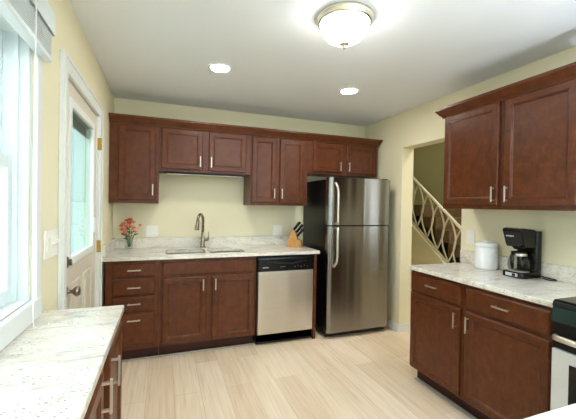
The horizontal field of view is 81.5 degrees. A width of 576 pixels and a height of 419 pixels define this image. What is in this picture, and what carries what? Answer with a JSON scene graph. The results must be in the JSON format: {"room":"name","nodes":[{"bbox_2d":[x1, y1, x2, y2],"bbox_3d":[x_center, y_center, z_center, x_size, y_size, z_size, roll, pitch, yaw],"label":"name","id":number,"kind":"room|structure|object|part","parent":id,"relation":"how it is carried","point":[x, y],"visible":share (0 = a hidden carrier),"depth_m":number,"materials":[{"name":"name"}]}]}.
{"room":"kitchen","nodes":[
{"label":"kitchen","id":0,"kind":"room"},
{"bbox_2d":[0,0,114,321],"bbox_3d":[-0.764,0.146,0.464,0.150,2.420,6.400,1,1,-20],"label":"wall","id":1,"kind":"structure","parent":0,"point":[70,37],"depth_m":1.58,"materials":[{"name":"paint"}]},
{"bbox_2d":[0,13,42,351],"bbox_3d":[-0.827,-0.157,0.676,0.172,1.182,1.362,1,1,-20],"label":"window","id":2,"kind":"structure","parent":1,"relation":"in","point":[15,53],"depth_m":1.24,"materials":[{"name":"white paint"}]},
{"bbox_3d":[-0.834,0.083,0.676,0.034,0.541,1.204,1,1,-20],"label":"sash","id":3,"kind":"part","parent":2,"relation":"part of","materials":[{"name":"white plastic"}]},
{"bbox_3d":[-0.837,0.394,0.682,0.172,0.081,1.362,1,1,-20],"label":"sill","id":4,"kind":"part","parent":2,"relation":"part of","materials":[{"name":"white paint"}]},
{"bbox_2d":[0,0,55,329],"bbox_3d":[-0.724,-0.174,0.713,0.083,1.224,1.410,1,1,-20],"label":"window blind","id":5,"kind":"object","parent":2,"relation":"attached to","point":[34,21],"visible":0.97,"depth_m":1.16,"materials":[{"name":"white plastic"}]},
{"bbox_3d":[-0.734,-0.595,0.704,0.039,0.020,1.385,1,1,-20],"label":"rail","id":6,"kind":"part","parent":5,"relation":"part of","materials":[{"name":"white plastic"}]},
{"bbox_3d":[-0.877,-0.163,1.203,0.020,1.184,0.103,1,1,-8],"label":"pull cord","id":7,"kind":"part","parent":5,"relation":"part of","materials":[{"name":"white plastic"}]},
{"bbox_2d":[43,228,60,259],"bbox_3d":[-1.053,0.151,1.504,0.030,0.125,0.181,1,1,-20],"label":"light switch","id":8,"kind":"object","parent":1,"relation":"attached to","point":[50,237],"visible":1,"depth_m":1.48,"materials":[{"name":"white plastic"}]},
{"bbox_2d":[57,49,103,309],"bbox_3d":[-1.355,0.273,2.094,0.177,2.106,1.076,1,1,-20],"label":"trim","id":9,"kind":"structure","parent":1,"relation":"attached to","point":[69,71],"depth_m":2.09,"materials":[{"name":"white paint"}]},
{"bbox_2d":[73,113,88,138],"bbox_3d":[-1.302,-0.527,2.071,0.012,0.078,0.588,1,1,-20],"label":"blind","id":10,"kind":"object","parent":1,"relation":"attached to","point":[79,124],"depth_m":2.12,"materials":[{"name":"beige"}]},
{"bbox_2d":[66,80,101,308],"bbox_3d":[-1.295,0.312,2.131,0.115,2.013,0.897,1,1,-20],"label":"door","id":11,"kind":"structure","parent":1,"relation":"in","point":[80,293],"depth_m":2.18,"materials":[{"name":"paint"}]},
{"bbox_3d":[-1.140,0.434,1.770,0.071,0.066,0.066,1,1,-20],"label":"knob","id":12,"kind":"part","parent":11,"relation":"part of","materials":[{"name":"grey metal"}]},
{"bbox_3d":[-1.242,0.745,1.946,0.010,0.670,0.250,1,1,-20],"label":"raised panel","id":13,"kind":"part","parent":11,"relation":"part of","materials":[{"name":"paint"}]},
{"bbox_3d":[-1.282,-0.153,2.085,0.020,0.910,0.670,1,1,-20],"label":"glass frame","id":14,"kind":"part","parent":11,"relation":"part of","materials":[{"name":"white paint"}]},
{"bbox_3d":[-1.357,0.739,2.256,0.010,0.670,0.250,1,1,-20],"label":"raised panel","id":15,"kind":"part","parent":11,"relation":"part of","materials":[{"name":"paint"}]},
{"bbox_2d":[113,98,364,245],"bbox_3d":[-0.338,0.111,3.954,3.070,2.420,0.150,1,1,-20],"label":"wall","id":16,"kind":"structure","parent":0,"point":[182,198],"depth_m":3.67,"materials":[{"name":"paint"}]},
{"bbox_2d":[109,123,158,202],"bbox_3d":[-1.475,-0.439,3.242,0.419,0.753,0.369,1,1,-20],"label":"upper cabinet","id":17,"kind":"object","parent":16,"relation":"attached to","point":[134,149],"visible":0.93,"depth_m":3.10,"materials":[{"name":"brown wood"}]},
{"bbox_2d":[146,226,157,236],"bbox_3d":[-1.413,0.228,3.473,0.116,0.115,0.009,1,1,-20],"label":"wall outlet","id":18,"kind":"object","parent":16,"relation":"attached to","point":[151,231],"visible":1,"depth_m":3.47,"materials":[{"name":"white plastic"}]},
{"bbox_2d":[115,235,289,248],"bbox_3d":[-0.809,0.351,3.690,1.961,0.102,0.022,1,1,-20],"label":"backsplash","id":19,"kind":"structure","parent":16,"relation":"attached to","point":[225,240],"depth_m":3.61,"materials":[{"name":"stone"}]},
{"bbox_2d":[159,127,250,176],"bbox_3d":[-0.855,-0.587,3.469,0.894,0.440,0.369,1,1,-20],"label":"upper cabinet","id":20,"kind":"object","parent":16,"relation":"attached to","point":[180,150],"visible":0.94,"depth_m":3.33,"materials":[{"name":"brown wood"}]},
{"bbox_3d":[-1.024,-0.584,3.250,0.382,0.387,0.019,1,1,-20],"label":"door","id":21,"kind":"part","parent":20,"relation":"part of","materials":[{"name":"brown wood"}]},
{"bbox_2d":[164,171,244,176],"bbox_3d":[-0.831,-0.354,3.387,0.800,0.021,0.045,1,1,-20],"label":"light","id":22,"kind":"object","parent":20,"relation":"attached to","point":[165,172],"visible":1,"depth_m":3.36,"materials":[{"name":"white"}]},
{"bbox_3d":[-0.612,-0.577,3.402,0.380,0.391,0.019,1,1,-20],"label":"door","id":23,"kind":"part","parent":20,"relation":"part of","materials":[{"name":"brown wood"}]},
{"bbox_2d":[243,135,307,205],"bbox_3d":[-0.136,-0.421,3.737,0.644,0.753,0.369,1,1,-20],"label":"upper cabinet","id":24,"kind":"object","parent":16,"relation":"attached to","point":[278,175],"visible":0.94,"depth_m":3.60,"materials":[{"name":"brown wood"}]},
{"bbox_3d":[-0.252,-0.419,3.538,0.264,0.683,0.019,1,1,-20],"label":"door","id":25,"kind":"part","parent":24,"relation":"part of","materials":[{"name":"brown wood"}]},
{"bbox_3d":[0.042,-0.412,3.647,0.278,0.690,0.019,1,1,-20],"label":"door","id":26,"kind":"part","parent":24,"relation":"part of","materials":[{"name":"brown wood"}]},
{"bbox_2d":[273,226,281,234],"bbox_3d":[-0.125,0.247,3.950,0.116,0.115,0.009,1,1,-20],"label":"wall outlet","id":27,"kind":"object","parent":16,"relation":"attached to","point":[277,230],"visible":1,"depth_m":3.95,"materials":[{"name":"white plastic"}]},
{"bbox_2d":[307,141,376,178],"bbox_3d":[0.597,-0.593,4.005,0.910,0.390,0.369,1,1,-20],"label":"upper cabinet","id":28,"kind":"object","parent":16,"relation":"attached to","point":[324,159],"visible":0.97,"depth_m":3.87,"materials":[{"name":"brown wood"}]},
{"bbox_2d":[109,113,382,146],"bbox_3d":[-0.299,-0.813,3.665,2.912,0.076,0.378,1,1,-20],"label":"crown molding","id":29,"kind":"structure","parent":28,"relation":"attached to","point":[113,117],"depth_m":3.39,"materials":[{"name":"brown wood"}]},
{"bbox_3d":[0.450,-0.586,3.794,0.360,0.321,0.019,1,1,-20],"label":"door","id":30,"kind":"part","parent":28,"relation":"part of","materials":[{"name":"brown wood"}]},
{"bbox_3d":[0.860,-0.579,3.946,0.382,0.325,0.019,1,1,-20],"label":"door","id":31,"kind":"part","parent":28,"relation":"part of","materials":[{"name":"brown wood"}]},
{"bbox_2d":[121,301,469,418],"bbox_3d":[1.331,1.404,2.035,5.200,0.060,7.850,1,1,-20],"label":"floor","id":32,"kind":"structure","parent":0,"point":[367,374],"depth_m":2.57,"materials":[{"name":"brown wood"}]},
{"bbox_2d":[84,374,112,418],"bbox_3d":[-0.625,0.913,0.785,0.332,0.881,0.498,1,1,-20],"label":"base cabinet","id":33,"kind":"object","parent":32,"relation":"on","point":[95,410],"visible":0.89,"depth_m":0.96,"materials":[{"name":"brown wood"}]},
{"bbox_2d":[0,305,123,418],"bbox_3d":[-0.519,0.461,0.464,0.313,0.030,2.118,1,1,-20],"label":"countertop","id":34,"kind":"structure","parent":33,"relation":"on","point":[53,371],"depth_m":0.95,"materials":[{"name":"stone"}]},
{"bbox_3d":[-0.500,0.868,0.818,0.019,0.738,0.415,1,1,-20],"label":"door","id":35,"kind":"part","parent":33,"relation":"part of","materials":[{"name":"brown wood"}]},
{"bbox_3d":[-0.534,0.554,0.989,0.028,0.105,0.010,1,1,-20],"label":"handle","id":36,"kind":"part","parent":33,"relation":"part of","materials":[{"name":"silver metal"}]},
{"bbox_2d":[101,321,121,418],"bbox_3d":[-0.789,0.905,1.227,0.332,0.881,0.440,1,1,-20],"label":"base cabinet","id":37,"kind":"object","parent":32,"relation":"on","point":[112,368],"visible":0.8,"depth_m":1.27,"materials":[{"name":"brown wood"}]},
{"bbox_3d":[-0.598,0.561,1.163,0.028,0.105,0.010,1,1,-20],"label":"handle","id":38,"kind":"part","parent":37,"relation":"part of","materials":[{"name":"silver metal"}]},
{"bbox_2d":[105,260,159,359],"bbox_3d":[-1.428,0.871,3.128,0.422,0.881,0.647,1,1,-20],"label":"base cabinet","id":39,"kind":"object","parent":32,"relation":"on","point":[135,285],"visible":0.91,"depth_m":2.87,"materials":[{"name":"brown wood"}]},
{"bbox_3d":[-1.318,0.810,2.863,0.332,0.122,0.019,1,1,-20],"label":"drawer","id":40,"kind":"part","parent":39,"relation":"part of","materials":[{"name":"brown wood"}]},
{"bbox_3d":[-1.315,0.663,2.861,0.332,0.136,0.019,1,1,-20],"label":"drawer","id":41,"kind":"part","parent":39,"relation":"part of","materials":[{"name":"brown wood"}]},
{"bbox_3d":[-1.313,0.519,2.859,0.332,0.118,0.019,1,1,-20],"label":"drawer","id":42,"kind":"part","parent":39,"relation":"part of","materials":[{"name":"brown wood"}]},
{"bbox_3d":[-1.322,1.028,2.865,0.332,0.278,0.019,1,1,-20],"label":"drawer","id":43,"kind":"part","parent":39,"relation":"part of","materials":[{"name":"brown wood"}]},
{"bbox_2d":[159,256,255,354],"bbox_3d":[-0.820,0.879,3.353,0.870,0.881,0.647,1,1,-20],"label":"base cabinet","id":44,"kind":"object","parent":32,"relation":"on","point":[205,303],"visible":0.95,"depth_m":3.08,"materials":[{"name":"brown wood"}]},
{"bbox_3d":[-0.931,0.899,3.007,0.380,0.577,0.019,1,1,-20],"label":"door","id":45,"kind":"part","parent":44,"relation":"part of","materials":[{"name":"brown wood"}]},
{"bbox_2d":[122,343,252,361],"bbox_3d":[-0.942,1.315,3.073,1.275,0.012,0.020,1,1,-20],"label":"trim","id":46,"kind":"structure","parent":44,"relation":"attached to","point":[248,343],"depth_m":3.06,"materials":[{"name":"beige"}]},
{"bbox_2d":[102,235,319,261],"bbox_3d":[-0.712,0.371,3.395,1.983,0.132,0.643,1,1,-20],"label":"countertop","id":47,"kind":"structure","parent":44,"relation":"on","point":[116,249],"depth_m":3.42,"materials":[{"name":"stone"}]},
{"bbox_2d":[194,213,209,247],"bbox_3d":[-0.915,0.219,3.463,0.122,0.368,0.226,1,1,24],"label":"faucet","id":48,"kind":"object","parent":47,"relation":"on","point":[203,239],"visible":1,"depth_m":3.49,"materials":[{"name":"silver metal"}]},
{"bbox_3d":[-0.902,0.136,3.449,0.029,0.202,0.151,1,1,10],"label":"spout","id":49,"kind":"part","parent":48,"relation":"part of","materials":[{"name":"silver metal"}]},
{"bbox_2d":[165,248,244,254],"bbox_3d":[-0.811,0.513,3.280,0.757,0.216,0.342,1,1,-20],"label":"sink","id":50,"kind":"object","parent":47,"relation":"in","point":[211,248],"visible":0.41,"depth_m":3.37,"materials":[{"name":"silver metal"}]},
{"bbox_3d":[-0.987,0.527,3.215,0.382,0.184,0.342,1,1,-20],"label":"bowl","id":51,"kind":"part","parent":50,"relation":"part of","materials":[{"name":"silver metal"}]},
{"bbox_3d":[-0.627,0.532,3.348,0.363,0.184,0.342,1,1,-20],"label":"bowl","id":52,"kind":"part","parent":50,"relation":"part of","materials":[{"name":"silver metal"}]},
{"bbox_2d":[286,229,301,246],"bbox_3d":[0.071,0.321,3.744,0.167,0.191,0.110,1,1,8],"label":"knife block","id":53,"kind":"object","parent":47,"relation":"on","point":[293,241],"visible":0.96,"depth_m":3.69,"materials":[{"name":"brown wood"}]},
{"bbox_3d":[-0.519,0.912,3.160,0.398,0.592,0.019,1,1,-20],"label":"door","id":54,"kind":"part","parent":44,"relation":"part of","materials":[{"name":"brown wood"}]},
{"bbox_2d":[253,254,313,344],"bbox_3d":[-0.116,0.896,3.589,0.598,0.868,0.615,1,1,-20],"label":"dishwasher","id":55,"kind":"object","parent":32,"relation":"on","point":[284,283],"visible":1,"depth_m":3.32,"materials":[{"name":"silver metal"}]},
{"bbox_3d":[-0.046,1.273,3.385,0.592,0.096,0.040,1,1,-20],"label":"toe panel","id":56,"kind":"part","parent":55,"relation":"part of","materials":[{"name":"black plastic"}]},
{"bbox_3d":[-0.024,0.916,3.342,0.582,0.612,0.038,1,1,-20],"label":"door","id":57,"kind":"part","parent":55,"relation":"part of","materials":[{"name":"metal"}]},
{"bbox_3d":[-0.017,0.538,3.335,0.586,0.136,0.044,1,1,-20],"label":"control panel","id":58,"kind":"part","parent":55,"relation":"part of","materials":[{"name":"black plastic"}]},
{"bbox_2d":[311,254,316,338],"bbox_3d":[0.171,0.891,3.738,0.030,0.881,0.610,1,1,-20],"label":"end panel","id":59,"kind":"object","parent":32,"relation":"on","point":[314,255],"visible":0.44,"depth_m":3.45,"materials":[{"name":"brown wood"}]},
{"bbox_2d":[303,177,389,336],"bbox_3d":[0.656,0.498,3.829,0.754,1.684,0.726,1,1,-20],"label":"refrigerator","id":60,"kind":"object","parent":32,"relation":"on","point":[345,219],"visible":0.96,"depth_m":3.54,"materials":[{"name":"silver metal"}]},
{"bbox_3d":[0.486,0.390,3.413,0.042,0.418,0.069,1,1,-25],"label":"handle","id":61,"kind":"part","parent":60,"relation":"part of","materials":[{"name":"silver metal"}]},
{"bbox_3d":[0.494,-0.065,3.408,0.042,0.440,0.069,1,1,-25],"label":"handle","id":62,"kind":"part","parent":60,"relation":"part of","materials":[{"name":"silver metal"}]},
{"bbox_3d":[0.746,0.727,3.579,0.754,1.100,0.082,1,1,-20],"label":"door","id":63,"kind":"part","parent":60,"relation":"part of","materials":[{"name":"metal"}]},
{"bbox_3d":[0.760,-0.081,3.569,0.754,0.492,0.082,1,1,-20],"label":"freezer door","id":64,"kind":"part","parent":60,"relation":"part of","materials":[{"name":"metal"}]},
{"bbox_2d":[412,205,461,257],"bbox_3d":[2.507,0.650,4.784,0.995,1.419,3.264,1,1,-20],"label":"staircase","id":65,"kind":"structure","parent":32,"relation":"on","point":[448,237],"depth_m":4.68,"materials":[{"name":"brown wood"}]},
{"bbox_2d":[410,270,470,413],"bbox_3d":[1.318,0.926,2.532,0.622,0.881,0.503,1,1,-20],"label":"base cabinet","id":66,"kind":"object","parent":32,"relation":"on","point":[437,303],"visible":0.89,"depth_m":2.39,"materials":[{"name":"brown wood"}]},
{"bbox_3d":[1.059,0.947,2.444,0.019,0.583,0.470,1,1,-20],"label":"door","id":67,"kind":"part","parent":66,"relation":"part of","materials":[{"name":"brown wood"}]},
{"bbox_3d":[1.066,0.568,2.439,0.019,0.132,0.470,1,1,-20],"label":"drawer","id":68,"kind":"part","parent":66,"relation":"part of","materials":[{"name":"brown wood"}]},
{"bbox_3d":[1.112,0.742,2.239,0.028,0.105,0.010,1,1,-20],"label":"handle","id":69,"kind":"part","parent":66,"relation":"part of","materials":[{"name":"silver metal"}]},
{"bbox_2d":[413,377,477,418],"bbox_3d":[1.209,1.365,2.198,0.040,0.008,1.060,1,1,-20],"label":"trim","id":70,"kind":"structure","parent":32,"relation":"on","point":[417,379],"depth_m":2.39,"materials":[{"name":"beige"}]},
{"bbox_2d":[463,284,553,418],"bbox_3d":[1.501,0.935,2.037,0.622,0.881,0.550,1,1,-20],"label":"base cabinet","id":71,"kind":"object","parent":32,"relation":"on","point":[508,341],"visible":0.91,"depth_m":1.92,"materials":[{"name":"brown wood"}]},
{"bbox_3d":[1.146,0.744,2.148,0.028,0.105,0.010,1,1,-20],"label":"handle","id":72,"kind":"part","parent":71,"relation":"part of","materials":[{"name":"silver metal"}]},
{"bbox_2d":[408,250,575,307],"bbox_3d":[1.423,0.422,2.294,0.608,0.132,1.105,1,1,-20],"label":"countertop","id":73,"kind":"structure","parent":71,"relation":"on","point":[540,291],"depth_m":2.17,"materials":[{"name":"stone"}]},
{"bbox_2d":[474,238,498,269],"bbox_3d":[1.533,0.340,2.579,0.162,0.232,0.172,1,1,-20],"label":"canister","id":74,"kind":"object","parent":73,"relation":"on","point":[486,253],"visible":1,"depth_m":2.52,"materials":[{"name":"white ceramic"}]},
{"bbox_3d":[1.532,0.268,2.583,0.162,0.037,0.162,1,1,-20],"label":"lid","id":75,"kind":"part","parent":74,"relation":"part of","materials":[{"name":"white ceramic"}]},
{"bbox_2d":[503,227,556,280],"bbox_3d":[1.623,0.294,2.248,0.211,0.335,0.258,1,1,-20],"label":"coffee maker","id":76,"kind":"object","parent":73,"relation":"on","point":[529,241],"visible":0.99,"depth_m":2.25,"materials":[{"name":"black plastic"}]},
{"bbox_2d":[507,250,530,269],"bbox_3d":[1.572,0.348,2.290,0.148,0.134,0.134,1,1,8],"label":"coffee carafe","id":77,"kind":"object","parent":76,"relation":"on","point":[513,253],"visible":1,"depth_m":2.25,"materials":[{"name":"clear glass"}]},
{"bbox_3d":[1.516,0.343,2.256,0.056,0.112,0.023,0,1,-37],"label":"carafe handle","id":78,"kind":"part","parent":77,"relation":"part of","materials":[{"name":"black plastic"}]},
{"bbox_3d":[1.580,0.289,2.288,0.096,0.018,0.096,1,1,-20],"label":"carafe lid","id":79,"kind":"part","parent":77,"relation":"part of","materials":[{"name":"black plastic"}]},
{"bbox_3d":[1.578,0.417,2.290,0.124,0.005,0.124,1,1,-20],"label":"warming plate","id":80,"kind":"part","parent":76,"relation":"part of","materials":[{"name":"silver metal"}]},
{"bbox_3d":[1.710,0.453,2.205,0.058,0.019,0.110,1,1,-20],"label":"power cord","id":81,"kind":"part","parent":76,"relation":"part of","materials":[{"name":"black plastic"}]},
{"bbox_3d":[1.228,0.573,1.932,0.028,0.010,0.105,1,1,-20],"label":"handle","id":82,"kind":"part","parent":71,"relation":"part of","materials":[{"name":"silver metal"}]},
{"bbox_3d":[1.251,0.577,1.939,0.019,0.132,0.512,1,1,-20],"label":"drawer","id":83,"kind":"part","parent":71,"relation":"part of","materials":[{"name":"brown wood"}]},
{"bbox_2d":[550,296,575,410],"bbox_3d":[1.704,0.838,1.404,0.681,1.100,0.762,1,1,-20],"label":"range","id":84,"kind":"object","parent":32,"relation":"on","point":[563,367],"visible":1,"depth_m":1.60,"materials":[{"name":"white metal"}]},
{"bbox_3d":[1.452,0.935,1.312,0.054,0.498,0.750,1,1,-20],"label":"oven door","id":85,"kind":"part","parent":84,"relation":"part of","materials":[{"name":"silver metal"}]},
{"bbox_3d":[1.455,0.518,1.306,0.064,0.072,0.754,1,1,-20],"label":"control panel","id":86,"kind":"part","parent":84,"relation":"part of","materials":[{"name":"green glass"}]},
{"bbox_3d":[1.416,0.625,1.293,0.059,0.037,0.744,1,1,-20],"label":"oven handle","id":87,"kind":"part","parent":84,"relation":"part of","materials":[{"name":"silver metal"}]},
{"bbox_2d":[552,296,575,311],"bbox_3d":[1.721,0.471,1.403,0.599,0.034,0.762,1,1,-20],"label":"cooktop","id":88,"kind":"object","parent":84,"relation":"in","point":[568,304],"depth_m":1.62,"materials":[{"name":"black glass"}]},
{"bbox_3d":[0.645,0.940,0.435,0.547,0.881,0.600,1,1,-20],"label":"base cabinet","id":89,"kind":"object","parent":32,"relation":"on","visible":0},
{"bbox_2d":[524,403,575,418],"bbox_3d":[0.678,0.483,0.438,0.575,0.030,0.678,1,1,-20],"label":"countertop","id":90,"kind":"structure","parent":89,"relation":"on","point":[566,412],"depth_m":0.76,"materials":[{"name":"stone"}]},
{"bbox_2d":[69,0,575,125],"bbox_3d":[0.697,-1.095,0.982,3.220,0.100,6.400,1,1,-20],"label":"ceiling","id":91,"kind":"structure","parent":0,"point":[413,53],"depth_m":2.24,"materials":[{"name":"paint"}]},
{"bbox_2d":[208,63,231,72],"bbox_3d":[-0.521,-1.081,2.565,0.180,0.008,0.180,1,1,-20],"label":"recessed light","id":92,"kind":"object","parent":91,"relation":"in","point":[215,67],"visible":1,"depth_m":2.56,"materials":[{"name":"white glass"}]},
{"bbox_2d":[316,1,373,48],"bbox_3d":[0.313,-0.974,1.849,0.312,0.174,0.312,1,1,-20],"label":"ceiling light","id":93,"kind":"object","parent":91,"relation":"attached to","point":[344,24],"visible":1,"depth_m":1.76,"materials":[{"name":"white glass"}]},
{"bbox_2d":[339,88,358,94],"bbox_3d":[0.552,-1.068,3.026,0.180,0.008,0.180,1,1,-20],"label":"recessed light","id":94,"kind":"object","parent":91,"relation":"in","point":[345,91],"visible":1,"depth_m":3.02,"materials":[{"name":"white glass"}]},
{"bbox_2d":[410,223,445,300],"bbox_3d":[1.892,0.330,4.857,0.085,2.037,2.690,1,1,-20],"label":"wall","id":95,"kind":"structure","parent":0,"point":[422,252],"depth_m":4.74,"materials":[{"name":"paint"}]},
{"bbox_2d":[412,176,460,262],"bbox_3d":[1.853,-0.176,4.987,0.042,2.219,2.048,1,1,-20],"label":"stair railing","id":96,"kind":"object","parent":95,"relation":"on","point":[452,220],"visible":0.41,"depth_m":4.57,"materials":[{"name":"beige metal"}]},
{"bbox_3d":[1.847,0.171,4.992,0.030,1.509,2.038,1,1,-20],"label":"rail","id":97,"kind":"part","parent":96,"relation":"part of","materials":[{"name":"beige wood"}]},
{"bbox_3d":[1.858,-0.476,4.984,0.042,1.619,2.046,1,1,-20],"label":"handrail","id":98,"kind":"part","parent":96,"relation":"part of","materials":[{"name":"beige wood"}]},
{"bbox_2d":[412,142,459,262],"bbox_3d":[3.247,-0.423,4.443,0.120,3.600,4.600,1,1,-20],"label":"wall","id":99,"kind":"structure","parent":0,"point":[428,171],"depth_m":6.05,"materials":[{"name":"paint"}]},
{"bbox_2d":[365,46,575,323],"bbox_3d":[2.141,0.184,1.459,0.150,2.420,6.250,1,1,-20],"label":"wall","id":100,"kind":"structure","parent":0,"point":[420,126],"depth_m":3.30,"materials":[{"name":"paint"}]},
{"bbox_2d":[387,319,409,331],"bbox_3d":[1.164,1.304,4.041,0.164,0.085,0.729,1,1,-20],"label":"baseboard","id":101,"kind":"structure","parent":100,"relation":"attached to","point":[397,327],"depth_m":3.71,"materials":[{"name":"white paint"}]},
{"bbox_2d":[466,230,474,244],"bbox_3d":[1.546,0.235,2.834,0.008,0.120,0.084,1,1,-20],"label":"wall outlet","id":102,"kind":"object","parent":100,"relation":"attached to","point":[470,234],"visible":0.93,"depth_m":2.83,"materials":[{"name":"white plastic"}]},
{"bbox_2d":[443,101,502,209],"bbox_3d":[1.477,-0.379,2.528,0.363,0.753,0.492,1,1,-20],"label":"upper cabinet","id":103,"kind":"object","parent":100,"relation":"attached to","point":[473,138],"visible":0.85,"depth_m":2.44,"materials":[{"name":"brown wood"}]},
{"bbox_3d":[1.388,-0.103,2.276,0.028,0.105,0.010,1,1,-20],"label":"handle","id":104,"kind":"part","parent":103,"relation":"part of","materials":[{"name":"silver metal"}]},
{"bbox_2d":[460,250,575,283],"bbox_3d":[1.698,0.410,2.395,0.022,0.102,1.105,1,1,-20],"label":"backsplash","id":105,"kind":"structure","parent":100,"relation":"attached to","point":[563,273],"depth_m":2.24,"materials":[{"name":"stone"}]},
{"bbox_2d":[500,78,575,210],"bbox_3d":[1.724,-0.366,1.860,0.363,0.753,0.928,1,1,-20],"label":"upper cabinet","id":106,"kind":"object","parent":100,"relation":"attached to","point":[538,164],"visible":0.94,"depth_m":2.01,"materials":[{"name":"brown wood"}]},
{"bbox_2d":[435,62,575,118],"bbox_3d":[1.631,-0.760,2.112,0.371,0.076,1.476,1,1,-20],"label":"crown molding","id":107,"kind":"structure","parent":106,"relation":"attached to","point":[567,72],"depth_m":2.14,"materials":[{"name":"brown wood"}]},
{"bbox_3d":[1.421,-0.102,2.186,0.028,0.105,0.010,1,1,-20],"label":"handle","id":108,"kind":"part","parent":106,"relation":"part of","materials":[{"name":"silver metal"}]},
{"label":"outside","id":109,"kind":"structure","parent":0,"visible":0},
{"bbox_2d":[71,128,73,252],"bbox_3d":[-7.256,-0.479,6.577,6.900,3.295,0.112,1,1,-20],"label":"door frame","id":110,"kind":"structure","parent":109,"point":[73,128],"depth_m":7.43,"materials":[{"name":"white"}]}
]}

